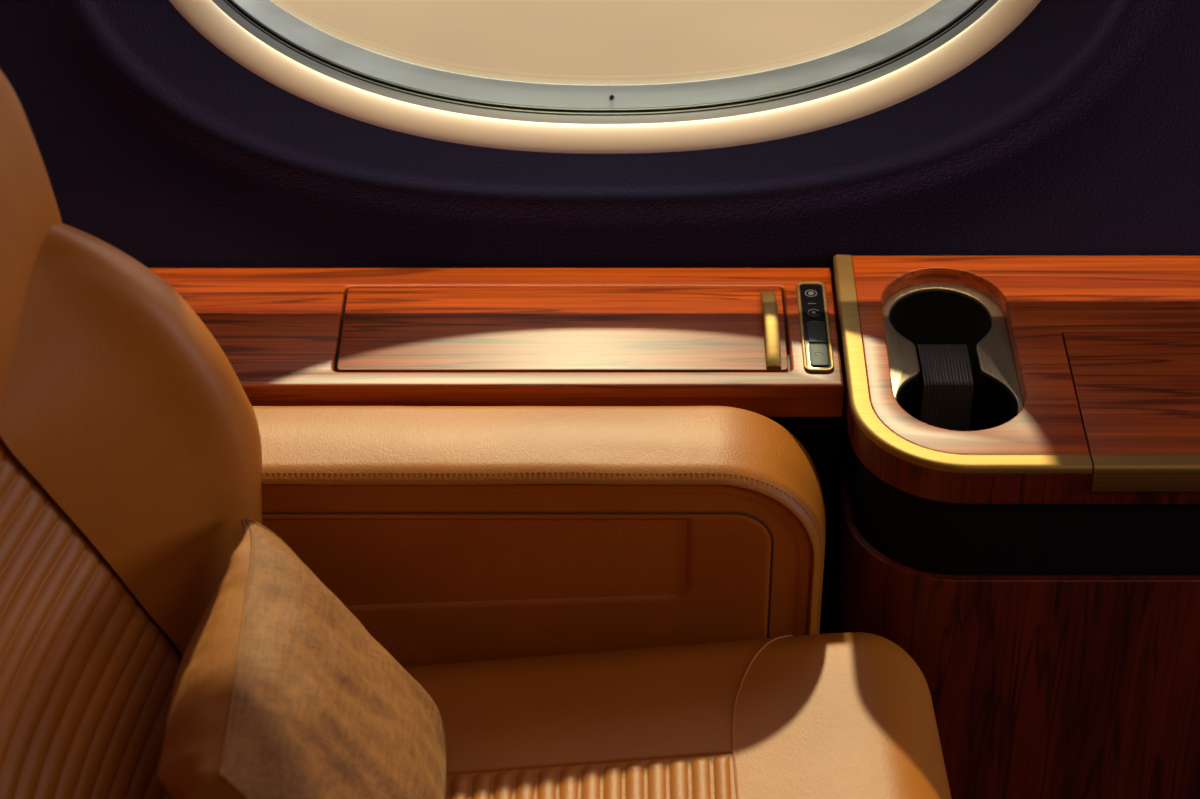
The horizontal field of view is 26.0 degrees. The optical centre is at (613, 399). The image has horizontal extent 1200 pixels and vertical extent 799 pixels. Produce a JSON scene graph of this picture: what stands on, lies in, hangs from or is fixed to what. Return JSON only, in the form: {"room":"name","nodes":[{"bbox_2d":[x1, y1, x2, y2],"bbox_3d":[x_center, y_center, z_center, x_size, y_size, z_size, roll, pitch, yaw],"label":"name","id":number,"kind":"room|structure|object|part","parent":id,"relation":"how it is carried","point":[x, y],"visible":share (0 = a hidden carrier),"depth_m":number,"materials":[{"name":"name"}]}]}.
{"room":"aircraft cabin","nodes":[
{"label":"aircraft cabin","id":0,"kind":"room"},
{"bbox_2d":[0,0,1199,284],"bbox_3d":[0.000,-0.336,1.671,4.000,1.900,0.042,0,38,0],"label":"wall","id":1,"kind":"structure","parent":0,"point":[1077,133],"depth_m":1.79,"materials":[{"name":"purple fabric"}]},
{"bbox_2d":[169,0,1040,153],"bbox_3d":[-0.006,-0.357,1.688,0.674,0.480,0.043,0,38,0],"label":"window","id":2,"kind":"structure","parent":1,"relation":"in","point":[322,69],"depth_m":1.79,"materials":[{"name":"beige"}]},
{"bbox_3d":[-0.006,-0.364,1.697,0.674,0.480,0.020,0,38,0],"label":"frame","id":3,"kind":"part","parent":2,"relation":"part of","materials":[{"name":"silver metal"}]},
{"bbox_3d":[0.000,1.153,1.336,4.000,0.050,2.300,0,38,0],"label":"floor","id":4,"kind":"structure","parent":0,"visible":0},
{"bbox_2d":[0,69,950,798],"bbox_3d":[-0.221,0.260,1.488,0.881,1.181,0.676,0,38,0],"label":"seat","id":5,"kind":"object","parent":4,"relation":"on","point":[589,602],"visible":0.82,"depth_m":1.66,"materials":[{"name":"beige leather"}]},
{"bbox_2d":[158,518,446,798],"bbox_3d":[-0.182,0.214,1.569,0.163,0.163,0.270,0,38,0],"label":"cushion","id":6,"kind":"object","parent":5,"relation":"on","point":[280,691],"visible":1,"depth_m":1.53,"materials":[{"name":"brown fabric"}]},
{"bbox_3d":[-0.198,0.218,1.573,0.130,0.152,0.268,0,38,0],"label":"panel","id":7,"kind":"part","parent":6,"relation":"part of","materials":[{"name":"brown leather"}]},
{"bbox_3d":[-0.098,0.125,1.717,0.404,0.134,0.008,0,38,0],"label":"inset panel","id":8,"kind":"part","parent":5,"relation":"part of","materials":[{"name":"beige leather"}]},
{"bbox_3d":[-0.113,0.100,1.742,0.494,0.184,0.073,0,38,0],"label":"armrest","id":9,"kind":"part","parent":5,"relation":"part of","materials":[{"name":"beige leather"}]},
{"bbox_2d":[403,632,950,798],"bbox_3d":[-0.055,0.366,1.542,0.550,0.146,0.568,0,38,0],"label":"seat cushion","id":10,"kind":"object","parent":5,"relation":"on","point":[525,715],"depth_m":1.66,"materials":[{"name":"beige leather"}]},
{"bbox_2d":[149,268,843,633],"bbox_3d":[-0.399,0.205,1.976,1.102,0.671,0.138,0,38,0],"label":"ledge","id":11,"kind":"object","parent":4,"relation":"on","point":[762,341],"visible":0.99,"depth_m":1.77,"materials":[{"name":"brown wood"}]},
{"bbox_3d":[-0.034,-0.047,1.777,0.302,0.006,0.096,0,38,0],"label":"storage lid","id":12,"kind":"part","parent":11,"relation":"part of","materials":[{"name":"brown wood"}]},
{"bbox_3d":[0.107,-0.051,1.768,0.010,0.012,0.086,0,38,0],"label":"handle","id":13,"kind":"part","parent":11,"relation":"part of","materials":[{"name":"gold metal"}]},
{"bbox_3d":[-0.399,0.216,1.993,1.102,0.634,0.108,0,38,0],"label":"panel","id":14,"kind":"part","parent":11,"relation":"part of","materials":[{"name":"black"}]},
{"bbox_3d":[0.137,-0.050,1.775,0.020,0.004,0.104,0,38,0],"label":"control panel","id":15,"kind":"part","parent":11,"relation":"part of","materials":[{"name":"black metal"}]},
{"bbox_3d":[0.137,-0.049,1.775,0.016,0.003,0.100,0,38,0],"label":"panel glass","id":16,"kind":"part","parent":11,"relation":"part of","materials":[{"name":"black glass"}]},
{"bbox_2d":[823,255,1199,798],"bbox_3d":[0.387,0.237,1.936,0.466,0.670,0.239,0,38,0],"label":"console","id":17,"kind":"object","parent":4,"relation":"on","point":[1015,510],"visible":1,"depth_m":1.74,"materials":[{"name":"brown wood"}]},
{"bbox_3d":[0.190,-0.013,1.716,0.106,0.006,0.279,-20,42,-24],"label":"brass trim","id":18,"kind":"part","parent":17,"relation":"part of","materials":[{"name":"gold metal"}]},
{"bbox_3d":[0.431,-0.002,1.704,0.257,0.008,0.132,0,38,0],"label":"console lid","id":19,"kind":"part","parent":17,"relation":"part of","materials":[{"name":"brown wood"}]},
{"bbox_3d":[0.431,0.041,1.645,0.257,0.006,0.012,0,38,0],"label":"lid trim","id":20,"kind":"part","parent":17,"relation":"part of","materials":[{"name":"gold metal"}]},
{"bbox_3d":[0.431,0.052,1.647,0.257,0.013,0.005,0,38,0],"label":"finger pull","id":21,"kind":"part","parent":17,"relation":"part of","materials":[{"name":"brown metal"}]},
{"label":"outside","id":22,"kind":"structure","parent":0,"visible":0},
{"bbox_2d":[271,0,939,84],"bbox_3d":[0.000,-16.593,27.617,80.000,0.001,59.000,0,38,0],"label":"sky","id":23,"kind":"structure","parent":22,"point":[571,42],"depth_m":7.43,"materials":[{"name":"beige"}]}
]}

